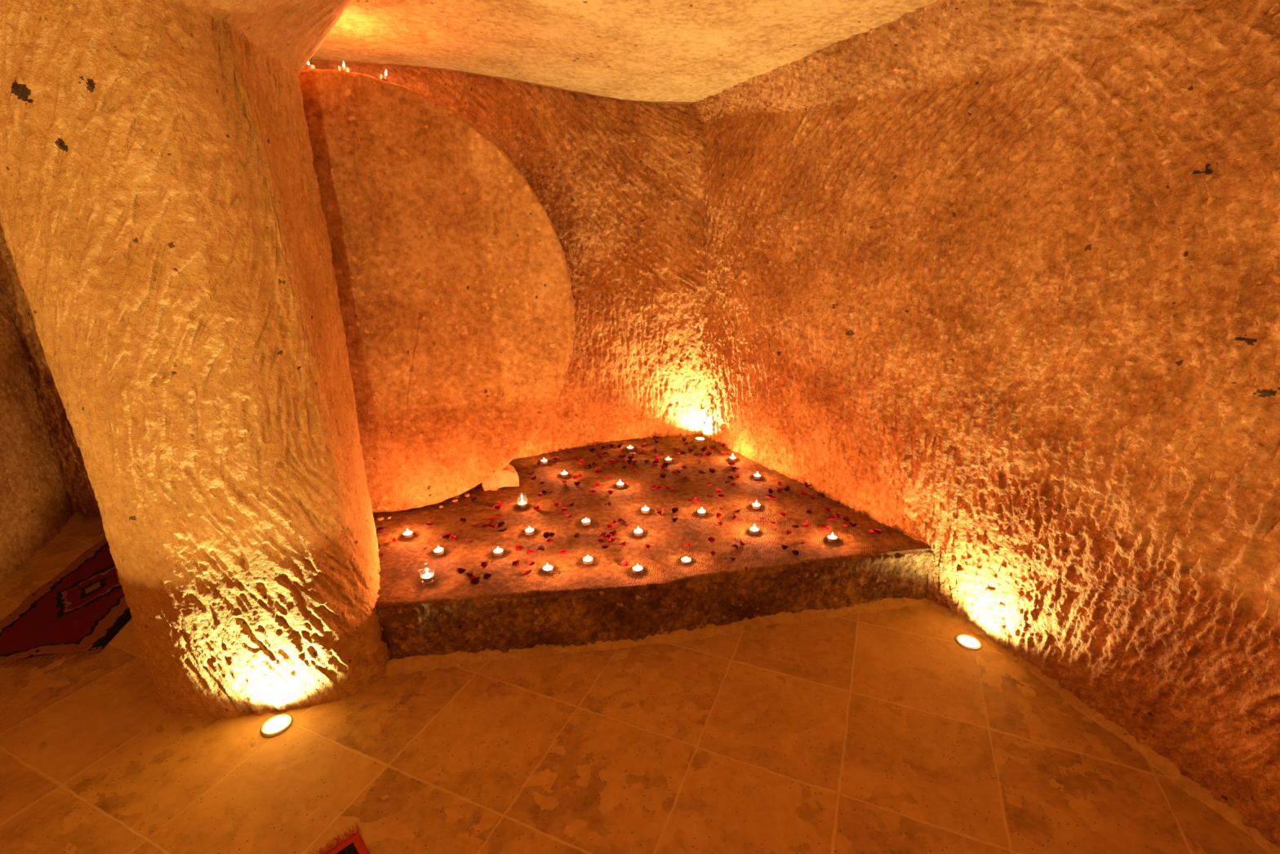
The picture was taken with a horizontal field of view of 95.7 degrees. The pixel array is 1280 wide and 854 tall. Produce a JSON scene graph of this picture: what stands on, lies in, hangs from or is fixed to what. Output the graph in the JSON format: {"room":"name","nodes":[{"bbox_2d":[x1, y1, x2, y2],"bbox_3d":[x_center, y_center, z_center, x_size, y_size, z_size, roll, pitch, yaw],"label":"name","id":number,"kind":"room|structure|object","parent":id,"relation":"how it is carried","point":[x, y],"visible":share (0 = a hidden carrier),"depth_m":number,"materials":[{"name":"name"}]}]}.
{"room":"cave room","nodes":[
{"label":"cave room","id":0,"kind":"room"},
{"bbox_2d":[0,288,73,585],"bbox_3d":[-3.086,0.083,0.763,0.625,2.405,6.007,-1,18,-2],"label":"wall","id":1,"kind":"structure","parent":0,"point":[34,503],"depth_m":2.86,"materials":[{"name":"stone"}]},
{"bbox_2d":[0,512,84,595],"bbox_3d":[-2.964,0.761,2.413,0.386,0.036,1.957,-1,18,-2],"label":"trim","id":2,"kind":"structure","parent":1,"relation":"attached to","point":[73,523],"depth_m":2.84,"materials":[{"name":"stone"}]},
{"bbox_2d":[0,62,706,516],"bbox_3d":[-1.850,-0.723,3.224,4.720,2.379,0.744,-1,18,0],"label":"wall","id":3,"kind":"structure","parent":0,"point":[619,183],"depth_m":3.21,"materials":[{"name":"stone"}]},
{"bbox_2d":[308,0,937,104],"bbox_3d":[-1.197,-0.896,0.411,6.230,0.102,6.148,-1,18,0],"label":"ceiling","id":4,"kind":"structure","parent":0,"point":[660,51],"depth_m":2.20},
{"bbox_2d":[0,515,1270,853],"bbox_3d":[-1.095,1.179,1.106,6.380,0.003,6.180,-1,18,0],"label":"floor","id":5,"kind":"structure","parent":0,"point":[879,732],"depth_m":1.69,"materials":[{"name":"tile"}]},
{"bbox_2d":[0,537,132,667],"bbox_3d":[-2.434,0.664,2.698,0.509,0.022,1.323,-5,19,-14],"label":"patterned rug","id":6,"kind":"object","parent":5,"relation":"on","point":[84,606],"visible":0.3,"depth_m":2.38,"materials":[{"name":"fabric"}]},
{"bbox_2d":[0,0,390,718],"bbox_3d":[-1.326,-0.264,1.929,1.419,2.298,1.345,-1,18,0],"label":"stone pillar","id":7,"kind":"structure","parent":5,"relation":"on","point":[162,220],"depth_m":1.59,"materials":[{"name":"stone"}]},
{"bbox_2d":[260,713,293,737],"bbox_3d":[-1.148,0.941,1.830,0.090,0.008,0.090,-1,18,0],"label":"spotlight","id":8,"kind":"object","parent":5,"relation":"on","point":[276,725],"visible":1,"depth_m":1.82,"materials":[{"name":"glass"}]},
{"bbox_2d":[309,824,369,853],"bbox_3d":[-0.621,1.197,1.013,0.562,0.010,0.933,-17,24,-41],"label":"rug","id":9,"kind":"object","parent":5,"relation":"on","point":[353,844],"visible":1,"depth_m":1.46,"materials":[{"name":"fabric"}]},
{"bbox_2d":[372,434,933,659],"bbox_3d":[-0.209,0.484,2.823,2.733,0.292,1.667,-5,19,-14],"label":"stone platform","id":10,"kind":"object","parent":5,"relation":"on","point":[578,603],"visible":0.77,"depth_m":2.34,"materials":[{"name":"stone"}]},
{"bbox_2d":[377,527,386,533],"bbox_3d":[-1.129,0.450,2.528,0.038,0.025,0.034,-2,18,-5],"label":"rose petal","id":11,"kind":"object","parent":10,"relation":"on","point":[380,530],"visible":1,"depth_m":2.53,"materials":[{"name":"plant"}]},
{"bbox_2d":[403,529,413,537],"bbox_3d":[-1.001,0.455,2.498,0.040,0.036,0.040,-1,18,-2],"label":"tea light","id":12,"kind":"object","parent":10,"relation":"on","point":[408,534],"visible":1,"depth_m":2.49,"materials":[{"name":"wax"}]},
{"bbox_2d":[417,564,435,583],"bbox_3d":[-0.790,0.547,2.152,0.067,0.055,0.067,-1,18,0],"label":"glass candle holder","id":13,"kind":"object","parent":10,"relation":"on","point":[433,577],"visible":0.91,"depth_m":2.14,"materials":[{"name":"glass"}]},
{"bbox_2d":[422,572,433,582],"bbox_3d":[-0.790,0.551,2.153,0.040,0.033,0.040,-1,18,0],"label":"tea light","id":14,"kind":"object","parent":13,"relation":"in","point":[428,576],"visible":1,"depth_m":2.15,"materials":[{"name":"wax"}]},
{"bbox_2d":[297,68,574,512],"bbox_3d":[-1.217,-0.516,2.590,1.854,1.828,0.587,-1,18,0],"label":"disc","id":15,"kind":"object","parent":10,"relation":"on","point":[456,303],"visible":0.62,"depth_m":2.45,"materials":[{"name":"stone"}]},
{"bbox_2d":[303,62,315,69],"bbox_3d":[-1.248,-1.363,2.183,0.040,0.037,0.040,-5,19,-14],"label":"tea light","id":16,"kind":"object","parent":15,"relation":"on","point":[308,66],"visible":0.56,"depth_m":2.17,"materials":[{"name":"wax"}]},
{"bbox_2d":[337,62,349,71],"bbox_3d":[-1.125,-1.366,2.200,0.040,0.038,0.040,-5,19,-14],"label":"tea light","id":17,"kind":"object","parent":15,"relation":"on","point":[343,68],"visible":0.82,"depth_m":2.19,"materials":[{"name":"wax"}]},
{"bbox_2d":[379,70,391,82],"bbox_3d":[-0.979,-1.350,2.227,0.041,0.043,0.040,10,21,30],"label":"tea light","id":18,"kind":"object","parent":15,"relation":"on","point":[384,77],"visible":0.94,"depth_m":2.22,"materials":[{"name":"wax"}]},
{"bbox_2d":[433,546,444,555],"bbox_3d":[-0.821,0.500,2.361,0.040,0.033,0.040,-16,24,-39],"label":"tea light","id":19,"kind":"object","parent":10,"relation":"on","point":[437,551],"visible":1,"depth_m":2.36,"materials":[{"name":"wax"}]},
{"bbox_2d":[442,533,449,538],"bbox_3d":[-0.828,0.470,2.477,0.035,0.016,0.032,9,20,27],"label":"rose petal","id":20,"kind":"object","parent":10,"relation":"on","point":[445,535],"visible":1,"depth_m":2.48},
{"bbox_2d":[456,568,466,573],"bbox_3d":[-0.685,0.548,2.216,0.027,0.018,0.034,16,24,41],"label":"rose petal","id":21,"kind":"object","parent":10,"relation":"on","point":[460,571],"visible":1,"depth_m":2.22,"materials":[{"name":"plant"}]},
{"bbox_2d":[459,517,466,522],"bbox_3d":[-0.801,0.421,2.620,0.030,0.020,0.025,14,23,38],"label":"rose petal","id":22,"kind":"object","parent":10,"relation":"on","point":[462,519],"visible":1,"depth_m":2.62,"materials":[{"name":"plant"}]},
{"bbox_2d":[465,570,473,577],"bbox_3d":[-0.643,0.557,2.188,0.030,0.022,0.029,2,18,8],"label":"rose petal","id":23,"kind":"object","parent":10,"relation":"on","point":[470,573],"visible":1,"depth_m":2.19,"materials":[{"name":"plant"}]},
{"bbox_2d":[468,575,477,580],"bbox_3d":[-0.625,0.563,2.167,0.031,0.017,0.029,-12,21,-31],"label":"rose petal","id":24,"kind":"object","parent":10,"relation":"on","point":[472,577],"visible":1,"depth_m":2.17,"materials":[{"name":"plant"}]},
{"bbox_2d":[470,576,479,584],"bbox_3d":[-0.609,0.569,2.142,0.033,0.019,0.035,1,18,5],"label":"rose petal","id":25,"kind":"object","parent":10,"relation":"on","point":[476,580],"visible":1,"depth_m":2.15,"materials":[{"name":"plant"}]},
{"bbox_2d":[479,561,488,568],"bbox_3d":[-0.608,0.535,2.250,0.039,0.020,0.034,7,20,22],"label":"rose petal","id":26,"kind":"object","parent":10,"relation":"on","point":[483,564],"visible":1,"depth_m":2.26,"materials":[{"name":"plant"}]},
{"bbox_2d":[483,573,491,578],"bbox_3d":[-0.573,0.561,2.169,0.029,0.018,0.026,1,18,5],"label":"rose petal","id":27,"kind":"object","parent":10,"relation":"on","point":[486,575],"visible":1,"depth_m":2.17,"materials":[{"name":"plant"}]},
{"bbox_2d":[487,516,493,521],"bbox_3d":[-0.673,0.418,2.618,0.027,0.017,0.024,10,21,29],"label":"rose petal","id":28,"kind":"object","parent":10,"relation":"on","point":[491,518],"visible":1,"depth_m":2.62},
{"bbox_2d":[487,523,495,528],"bbox_3d":[-0.656,0.438,2.554,0.037,0.020,0.033,0,18,3],"label":"rose petal","id":29,"kind":"object","parent":10,"relation":"on","point":[492,526],"visible":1,"depth_m":2.56,"materials":[{"name":"plant"}]},
{"bbox_2d":[493,503,500,510],"bbox_3d":[-0.672,0.379,2.726,0.034,0.023,0.029,1,18,4],"label":"rose petal","id":30,"kind":"object","parent":10,"relation":"on","point":[496,506],"visible":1,"depth_m":2.73,"materials":[{"name":"plant"}]},
{"bbox_2d":[493,547,503,555],"bbox_3d":[-0.574,0.499,2.343,0.040,0.033,0.040,2,18,7],"label":"tea light","id":31,"kind":"object","parent":10,"relation":"on","point":[499,551],"visible":1,"depth_m":2.34,"materials":[{"name":"wax"}]},
{"bbox_2d":[481,463,519,491],"bbox_3d":[-0.724,0.247,2.986,0.189,0.115,0.126,-6,19,-15],"label":"wedge stone","id":32,"kind":"object","parent":10,"relation":"on","point":[508,476],"visible":0.77,"depth_m":2.94,"materials":[{"name":"stone"}]},
{"bbox_2d":[497,520,505,527],"bbox_3d":[-0.615,0.431,2.571,0.032,0.020,0.030,-3,18,-7],"label":"rose petal","id":33,"kind":"object","parent":10,"relation":"on","point":[501,523],"visible":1,"depth_m":2.58,"materials":[{"name":"plant"}]},
{"bbox_2d":[498,527,506,531],"bbox_3d":[-0.600,0.449,2.530,0.031,0.011,0.034,5,19,17],"label":"rose petal","id":34,"kind":"object","parent":10,"relation":"on","point":[501,529],"visible":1,"depth_m":2.53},
{"bbox_2d":[511,560,519,566],"bbox_3d":[-0.482,0.531,2.253,0.027,0.023,0.033,-12,21,-30],"label":"rose petal","id":35,"kind":"object","parent":10,"relation":"on","point":[516,563],"visible":1,"depth_m":2.26,"materials":[{"name":"plant"}]},
{"bbox_2d":[515,544,523,549],"bbox_3d":[-0.496,0.493,2.378,0.028,0.020,0.032,1,18,6],"label":"rose petal","id":36,"kind":"object","parent":10,"relation":"on","point":[517,546],"visible":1,"depth_m":2.38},
{"bbox_2d":[517,493,527,508],"bbox_3d":[-0.556,0.349,2.738,0.046,0.066,0.046,-1,18,0],"label":"glass candle holder","id":37,"kind":"object","parent":10,"relation":"on","point":[518,493],"visible":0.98,"depth_m":2.73,"materials":[{"name":"glass"}]},
{"bbox_2d":[518,498,526,506],"bbox_3d":[-0.556,0.357,2.741,0.037,0.037,0.037,-1,18,0],"label":"tea light","id":38,"kind":"object","parent":37,"relation":"in","point":[522,504],"visible":1,"depth_m":2.74,"materials":[{"name":"wax"}]},
{"bbox_2d":[522,569,531,575],"bbox_3d":[-0.429,0.553,2.202,0.037,0.014,0.032,-2,18,-4],"label":"rose petal","id":39,"kind":"object","parent":10,"relation":"on","point":[525,572],"visible":1,"depth_m":2.21,"materials":[{"name":"plant"}]},
{"bbox_2d":[524,526,533,535],"bbox_3d":[-0.477,0.445,2.504,0.040,0.033,0.040,-1,18,-1],"label":"tea light","id":40,"kind":"object","parent":10,"relation":"on","point":[529,531],"visible":1,"depth_m":2.50,"materials":[{"name":"wax"}]},
{"bbox_2d":[527,560,534,565],"bbox_3d":[-0.425,0.532,2.263,0.025,0.014,0.027,-14,22,-35],"label":"rose petal","id":41,"kind":"object","parent":10,"relation":"on","point":[531,563],"visible":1,"depth_m":2.27,"materials":[{"name":"plant"}]},
{"bbox_2d":[526,548,536,554],"bbox_3d":[-0.441,0.505,2.342,0.037,0.021,0.032,-14,22,-36],"label":"rose petal","id":42,"kind":"object","parent":10,"relation":"on","point":[530,550],"visible":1,"depth_m":2.35,"materials":[{"name":"plant"}]},
{"bbox_2d":[533,505,541,510],"bbox_3d":[-0.481,0.381,2.709,0.032,0.020,0.036,-12,21,-32],"label":"rose petal","id":43,"kind":"object","parent":10,"relation":"on","point":[538,507],"visible":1,"depth_m":2.71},
{"bbox_2d":[536,545,545,551],"bbox_3d":[-0.406,0.497,2.364,0.034,0.019,0.029,14,23,38],"label":"rose petal","id":44,"kind":"object","parent":10,"relation":"on","point":[541,547],"visible":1,"depth_m":2.37,"materials":[{"name":"plant"}]},
{"bbox_2d":[540,457,547,464],"bbox_3d":[-0.543,0.190,3.280,0.040,0.029,0.040,-1,18,0],"label":"tea light","id":45,"kind":"object","parent":10,"relation":"on","point":[544,461],"visible":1,"depth_m":3.27,"materials":[{"name":"wax"}]},
{"bbox_2d":[542,532,550,538],"bbox_3d":[-0.396,0.462,2.458,0.029,0.022,0.033,-6,19,-15],"label":"rose petal","id":46,"kind":"object","parent":10,"relation":"on","point":[546,535],"visible":1,"depth_m":2.47,"materials":[{"name":"plant"}]},
{"bbox_2d":[542,563,552,573],"bbox_3d":[-0.352,0.535,2.212,0.040,0.036,0.040,-8,19,-20],"label":"tea light","id":47,"kind":"object","parent":10,"relation":"on","point":[547,569],"visible":1,"depth_m":2.21,"materials":[{"name":"wax"}]},
{"bbox_2d":[546,537,553,543],"bbox_3d":[-0.377,0.478,2.419,0.028,0.017,0.025,11,21,32],"label":"rose petal","id":48,"kind":"object","parent":10,"relation":"on","point":[549,540],"visible":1,"depth_m":2.42,"materials":[{"name":"plant"}]},
{"bbox_2d":[551,456,559,461],"bbox_3d":[-0.481,0.184,3.306,0.038,0.028,0.034,-13,22,-33],"label":"rose petal","id":49,"kind":"object","parent":10,"relation":"on","point":[556,459],"visible":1,"depth_m":3.30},
{"bbox_2d":[560,548,567,554],"bbox_3d":[-0.309,0.505,2.333,0.029,0.018,0.027,9,21,28],"label":"rose petal","id":50,"kind":"object","parent":10,"relation":"on","point":[562,551],"visible":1,"depth_m":2.34,"materials":[{"name":"plant"}]},
{"bbox_2d":[560,471,568,477],"bbox_3d":[-0.406,0.248,3.108,0.040,0.033,0.040,-15,23,-38],"label":"tea light","id":51,"kind":"object","parent":10,"relation":"on","point":[564,473],"visible":1,"depth_m":3.10,"materials":[{"name":"wax"}]},
{"bbox_2d":[561,506,568,512],"bbox_3d":[-0.351,0.388,2.684,0.033,0.022,0.027,9,21,28],"label":"rose petal","id":52,"kind":"object","parent":10,"relation":"on","point":[565,508],"visible":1,"depth_m":2.69,"materials":[{"name":"plant"}]},
{"bbox_2d":[572,533,580,537],"bbox_3d":[-0.270,0.464,2.473,0.038,0.013,0.035,7,20,24],"label":"rose petal","id":53,"kind":"object","parent":10,"relation":"on","point":[577,535],"visible":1,"depth_m":2.48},
{"bbox_2d":[577,459,584,464],"bbox_3d":[-0.330,0.200,3.265,0.032,0.022,0.035,-15,23,-37],"label":"rose petal","id":54,"kind":"object","parent":10,"relation":"on","point":[582,461],"visible":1,"depth_m":3.27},
{"bbox_2d":[581,518,590,525],"bbox_3d":[-0.241,0.418,2.581,0.040,0.029,0.040,13,23,37],"label":"tea light","id":55,"kind":"object","parent":10,"relation":"on","point":[585,522],"visible":1,"depth_m":2.57,"materials":[{"name":"wax"}]},
{"bbox_2d":[582,555,592,564],"bbox_3d":[-0.204,0.516,2.272,0.040,0.033,0.040,9,20,27],"label":"tea light","id":56,"kind":"object","parent":10,"relation":"on","point":[587,560],"visible":1,"depth_m":2.27,"materials":[{"name":"wax"}]},
{"bbox_2d":[597,537,604,542],"bbox_3d":[-0.162,0.477,2.423,0.030,0.015,0.033,-9,20,-24],"label":"rose petal","id":57,"kind":"object","parent":10,"relation":"on","point":[600,540],"visible":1,"depth_m":2.43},
{"bbox_2d":[601,542,608,548],"bbox_3d":[-0.142,0.490,2.378,0.030,0.018,0.029,-7,19,-19],"label":"rose petal","id":58,"kind":"object","parent":10,"relation":"on","point":[606,545],"visible":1,"depth_m":2.38,"materials":[{"name":"plant"}]},
{"bbox_2d":[604,533,612,539],"bbox_3d":[-0.137,0.464,2.448,0.037,0.026,0.035,9,21,28],"label":"rose petal","id":59,"kind":"object","parent":10,"relation":"on","point":[607,536],"visible":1,"depth_m":2.45,"materials":[{"name":"plant"}]},
{"bbox_2d":[606,524,613,528],"bbox_3d":[-0.131,0.436,2.548,0.028,0.016,0.033,-13,22,-32],"label":"rose petal","id":60,"kind":"object","parent":10,"relation":"on","point":[609,526],"visible":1,"depth_m":2.56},
{"bbox_2d":[608,529,617,535],"bbox_3d":[-0.115,0.454,2.481,0.035,0.026,0.030,-1,18,0],"label":"rose petal","id":61,"kind":"object","parent":10,"relation":"on","point":[614,532],"visible":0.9,"depth_m":2.47,"materials":[{"name":"plant"}]},
{"bbox_2d":[616,480,623,487],"bbox_3d":[-0.101,0.287,2.961,0.040,0.036,0.040,-7,19,-20],"label":"tea light","id":62,"kind":"object","parent":10,"relation":"on","point":[620,484],"visible":1,"depth_m":2.96,"materials":[{"name":"wax"}]},
{"bbox_2d":[618,453,625,457],"bbox_3d":[-0.105,0.167,3.344,0.039,0.027,0.033,-15,23,-38],"label":"rose petal","id":63,"kind":"object","parent":10,"relation":"on","point":[620,455],"visible":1,"depth_m":3.35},
{"bbox_2d":[617,518,626,523],"bbox_3d":[-0.080,0.422,2.587,0.034,0.026,0.034,12,22,35],"label":"rose petal","id":64,"kind":"object","parent":10,"relation":"on","point":[620,519],"visible":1,"depth_m":2.59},
{"bbox_2d":[621,560,628,566],"bbox_3d":[-0.056,0.532,2.252,0.032,0.015,0.026,10,21,31],"label":"rose petal","id":65,"kind":"object","parent":10,"relation":"on","point":[624,563],"visible":1,"depth_m":2.26,"materials":[{"name":"plant"}]},
{"bbox_2d":[626,445,633,450],"bbox_3d":[-0.058,0.123,3.452,0.040,0.029,0.040,2,18,9],"label":"tea light","id":66,"kind":"object","parent":10,"relation":"on","point":[628,448],"visible":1,"depth_m":3.45,"materials":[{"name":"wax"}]},
{"bbox_2d":[632,564,642,573],"bbox_3d":[-0.009,0.536,2.207,0.040,0.036,0.040,-4,18,-11],"label":"tea light","id":67,"kind":"object","parent":10,"relation":"on","point":[637,569],"visible":1,"depth_m":2.20,"materials":[{"name":"wax"}]},
{"bbox_2d":[633,527,643,536],"bbox_3d":[-0.007,0.443,2.481,0.040,0.036,0.040,-16,23,-39],"label":"tea light","id":68,"kind":"object","parent":10,"relation":"on","point":[637,532],"visible":1,"depth_m":2.48,"materials":[{"name":"wax"}]},
{"bbox_2d":[640,505,649,513],"bbox_3d":[0.025,0.379,2.684,0.040,0.033,0.040,-4,18,-10],"label":"tea light","id":69,"kind":"object","parent":10,"relation":"on","point":[645,509],"visible":1,"depth_m":2.68,"materials":[{"name":"wax"}]},
{"bbox_2d":[650,484,657,489],"bbox_3d":[0.072,0.305,2.928,0.036,0.026,0.030,-8,19,-21],"label":"rose petal","id":70,"kind":"object","parent":10,"relation":"on","point":[655,486],"visible":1,"depth_m":2.92,"materials":[{"name":"plant"}]},
{"bbox_2d":[382,596,928,675],"bbox_3d":[0.096,0.788,2.215,2.236,0.033,0.107,-4,18,-11],"label":"trim","id":71,"kind":"structure","parent":10,"relation":"attached to","point":[431,662],"depth_m":2.18,"materials":[{"name":"stone"}]},
{"bbox_2d":[657,509,663,514],"bbox_3d":[0.094,0.392,2.666,0.033,0.018,0.030,-7,19,-17],"label":"rose petal","id":72,"kind":"object","parent":10,"relation":"on","point":[661,511],"visible":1,"depth_m":2.67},
{"bbox_2d":[660,473,666,478],"bbox_3d":[0.123,0.259,3.054,0.035,0.026,0.032,5,19,18],"label":"rose petal","id":73,"kind":"object","parent":10,"relation":"on","point":[662,475],"visible":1,"depth_m":3.06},
{"bbox_2d":[665,457,671,462],"bbox_3d":[0.161,0.182,3.283,0.040,0.029,0.040,-11,21,-29],"label":"tea light","id":74,"kind":"object","parent":10,"relation":"on","point":[668,460],"visible":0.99,"depth_m":3.28,"materials":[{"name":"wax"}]},
{"bbox_2d":[671,515,678,522],"bbox_3d":[0.153,0.413,2.587,0.034,0.025,0.038,16,25,42],"label":"rose petal","id":75,"kind":"object","parent":10,"relation":"on","point":[673,518],"visible":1,"depth_m":2.60,"materials":[{"name":"plant"}]},
{"bbox_2d":[671,506,678,513],"bbox_3d":[0.165,0.387,2.672,0.036,0.022,0.033,-7,19,-18],"label":"rose petal","id":76,"kind":"object","parent":10,"relation":"on","point":[674,510],"visible":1,"depth_m":2.68,"materials":[{"name":"plant"}]},
{"bbox_2d":[680,556,691,564],"bbox_3d":[0.182,0.522,2.280,0.040,0.029,0.040,13,23,36],"label":"tea light","id":77,"kind":"object","parent":10,"relation":"on","point":[686,560],"visible":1,"depth_m":2.28,"materials":[{"name":"wax"}]},
{"bbox_2d":[693,497,700,502],"bbox_3d":[0.274,0.352,2.771,0.030,0.022,0.033,11,21,31],"label":"rose petal","id":78,"kind":"object","parent":10,"relation":"on","point":[695,500],"visible":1,"depth_m":2.77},
{"bbox_2d":[694,436,705,441],"bbox_3d":[0.373,0.074,3.597,0.066,0.008,0.066,-1,18,0],"label":"spotlight","id":79,"kind":"object","parent":10,"relation":"on","point":[697,438],"visible":1,"depth_m":3.59,"materials":[{"name":"glass"}]},
{"bbox_2d":[697,506,706,515],"bbox_3d":[0.283,0.385,2.660,0.040,0.036,0.040,2,18,8],"label":"tea light","id":80,"kind":"object","parent":10,"relation":"on","point":[701,512],"visible":1,"depth_m":2.66,"materials":[{"name":"wax"}]},
{"bbox_2d":[707,536,715,542],"bbox_3d":[0.300,0.472,2.417,0.034,0.022,0.030,9,21,28],"label":"rose petal","id":81,"kind":"object","parent":10,"relation":"on","point":[712,539],"visible":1,"depth_m":2.42,"materials":[{"name":"plant"}]},
{"bbox_2d":[709,468,715,473],"bbox_3d":[0.387,0.238,3.111,0.030,0.021,0.033,-5,19,-12],"label":"rose petal","id":82,"kind":"object","parent":10,"relation":"on","point":[711,470],"visible":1,"depth_m":3.12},
{"bbox_2d":[715,512,722,518],"bbox_3d":[0.359,0.402,2.626,0.028,0.022,0.032,1,18,5],"label":"rose petal","id":83,"kind":"object","parent":10,"relation":"on","point":[718,515],"visible":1,"depth_m":2.63,"materials":[{"name":"plant"}]},
{"bbox_2d":[717,493,724,498],"bbox_3d":[0.394,0.338,2.808,0.030,0.020,0.034,7,19,21],"label":"rose petal","id":84,"kind":"object","parent":10,"relation":"on","point":[721,495],"visible":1,"depth_m":2.81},
{"bbox_2d":[728,461,735,465],"bbox_3d":[0.508,0.203,3.206,0.038,0.020,0.034,-7,19,-20],"label":"rose petal","id":85,"kind":"object","parent":10,"relation":"on","point":[732,463],"visible":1,"depth_m":3.20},
{"bbox_2d":[728,453,736,461],"bbox_3d":[0.525,0.169,3.280,0.040,0.040,0.040,6,19,19],"label":"tea light","id":86,"kind":"object","parent":10,"relation":"on","point":[732,458],"visible":1,"depth_m":3.28,"materials":[{"name":"wax"}]},
{"bbox_2d":[729,514,737,519],"bbox_3d":[0.420,0.406,2.608,0.030,0.026,0.035,-14,22,-36],"label":"rose petal","id":87,"kind":"object","parent":10,"relation":"on","point":[734,517],"visible":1,"depth_m":2.60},
{"bbox_2d":[731,466,738,471],"bbox_3d":[0.510,0.227,3.122,0.034,0.026,0.038,-12,21,-31],"label":"rose petal","id":88,"kind":"object","parent":10,"relation":"on","point":[734,468],"visible":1,"depth_m":3.11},
{"bbox_2d":[749,524,759,534],"bbox_3d":[0.492,0.435,2.489,0.040,0.040,0.040,5,19,18],"label":"tea light","id":89,"kind":"object","parent":10,"relation":"on","point":[753,530],"visible":1,"depth_m":2.48,"materials":[{"name":"wax"}]},
{"bbox_2d":[751,501,760,509],"bbox_3d":[0.545,0.361,2.711,0.040,0.036,0.040,-11,21,-30],"label":"tea light","id":90,"kind":"object","parent":10,"relation":"on","point":[756,505],"visible":1,"depth_m":2.71,"materials":[{"name":"wax"}]},
{"bbox_2d":[753,471,760,479],"bbox_3d":[0.615,0.251,3.038,0.040,0.036,0.040,9,21,28],"label":"tea light","id":91,"kind":"object","parent":10,"relation":"on","point":[756,476],"visible":1,"depth_m":3.03,"materials":[{"name":"wax"}]},
{"bbox_2d":[764,493,772,498],"bbox_3d":[0.621,0.334,2.803,0.039,0.021,0.034,8,20,24],"label":"rose petal","id":92,"kind":"object","parent":10,"relation":"on","point":[768,495],"visible":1,"depth_m":2.80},
{"bbox_2d":[781,544,788,549],"bbox_3d":[0.588,0.487,2.353,0.028,0.022,0.030,0,18,1],"label":"rose petal","id":93,"kind":"object","parent":10,"relation":"on","point":[784,547],"visible":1,"depth_m":2.34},
{"bbox_2d":[783,485,790,490],"bbox_3d":[0.735,0.308,2.894,0.033,0.022,0.032,-7,19,-19],"label":"rose petal","id":94,"kind":"object","parent":10,"relation":"on","point":[787,488],"visible":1,"depth_m":2.90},
{"bbox_2d":[791,550,799,555],"bbox_3d":[0.620,0.504,2.315,0.029,0.015,0.024,9,21,28],"label":"rose petal","id":95,"kind":"object","parent":10,"relation":"on","point":[795,552],"visible":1,"depth_m":2.32,"materials":[{"name":"plant"}]},
{"bbox_2d":[800,489,808,495],"bbox_3d":[0.808,0.325,2.842,0.034,0.021,0.037,1,18,5],"label":"rose petal","id":96,"kind":"object","parent":10,"relation":"on","point":[803,493],"visible":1,"depth_m":2.85,"materials":[{"name":"plant"}]},
{"bbox_2d":[806,507,813,513],"bbox_3d":[0.778,0.383,2.649,0.032,0.022,0.033,-2,18,-4],"label":"rose petal","id":97,"kind":"object","parent":10,"relation":"on","point":[811,510],"visible":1,"depth_m":2.66,"materials":[{"name":"plant"}]},
{"bbox_2d":[817,493,824,498],"bbox_3d":[0.880,0.331,2.817,0.032,0.020,0.037,3,18,10],"label":"rose petal","id":98,"kind":"object","parent":10,"relation":"on","point":[822,495],"visible":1,"depth_m":2.81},
{"bbox_2d":[822,525,829,529],"bbox_3d":[0.803,0.436,2.503,0.032,0.018,0.028,5,19,16],"label":"rose petal","id":99,"kind":"object","parent":10,"relation":"on","point":[827,527],"visible":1,"depth_m":2.50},
{"bbox_2d":[823,506,830,511],"bbox_3d":[0.859,0.379,2.660,0.027,0.019,0.032,1,18,7],"label":"rose petal","id":100,"kind":"object","parent":10,"relation":"on","point":[826,508],"visible":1,"depth_m":2.66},
{"bbox_2d":[826,513,837,519],"bbox_3d":[0.857,0.404,2.579,0.037,0.027,0.034,-11,21,-29],"label":"rose petal","id":101,"kind":"object","parent":10,"relation":"on","point":[832,517],"visible":1,"depth_m":2.58,"materials":[{"name":"plant"}]},
{"bbox_2d":[827,533,837,542],"bbox_3d":[0.803,0.458,2.417,0.040,0.038,0.040,16,25,42],"label":"tea light","id":102,"kind":"object","parent":10,"relation":"on","point":[832,538],"visible":1,"depth_m":2.41,"materials":[{"name":"wax"}]},
{"bbox_2d":[843,515,849,520],"bbox_3d":[0.920,0.409,2.583,0.029,0.012,0.025,5,19,18],"label":"rose petal","id":103,"kind":"object","parent":10,"relation":"on","point":[846,518],"visible":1,"depth_m":2.59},
{"bbox_2d":[849,521,857,527],"bbox_3d":[0.925,0.425,2.522,0.038,0.022,0.032,-13,22,-32],"label":"rose petal","id":104,"kind":"object","parent":10,"relation":"on","point":[851,525],"visible":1,"depth_m":2.53,"materials":[{"name":"plant"}]},
{"bbox_2d":[872,528,880,534],"bbox_3d":[1.006,0.445,2.459,0.030,0.022,0.034,1,18,6],"label":"rose petal","id":105,"kind":"object","parent":10,"relation":"on","point":[877,531],"visible":1,"depth_m":2.46,"materials":[{"name":"plant"}]},
{"bbox_2d":[955,634,982,650],"bbox_3d":[1.226,0.802,2.160,0.090,0.008,0.090,-1,18,0],"label":"spotlight","id":106,"kind":"object","parent":5,"relation":"on","point":[966,641],"visible":1,"depth_m":2.16,"materials":[{"name":"glass"}]},
{"bbox_2d":[687,0,1279,848],"bbox_3d":[0.993,0.065,0.782,1.644,2.329,6.036,-1,18,0],"label":"wall","id":107,"kind":"structure","parent":0,"point":[996,282],"depth_m":1.81,"materials":[{"name":"stone"}]},
{"bbox_2d":[927,600,1279,853],"bbox_3d":[1.515,1.024,1.441,0.128,0.031,2.140,-6,19,-14],"label":"trim","id":108,"kind":"structure","parent":107,"relation":"attached to","point":[1169,769],"depth_m":1.72,"materials":[{"name":"stone"}]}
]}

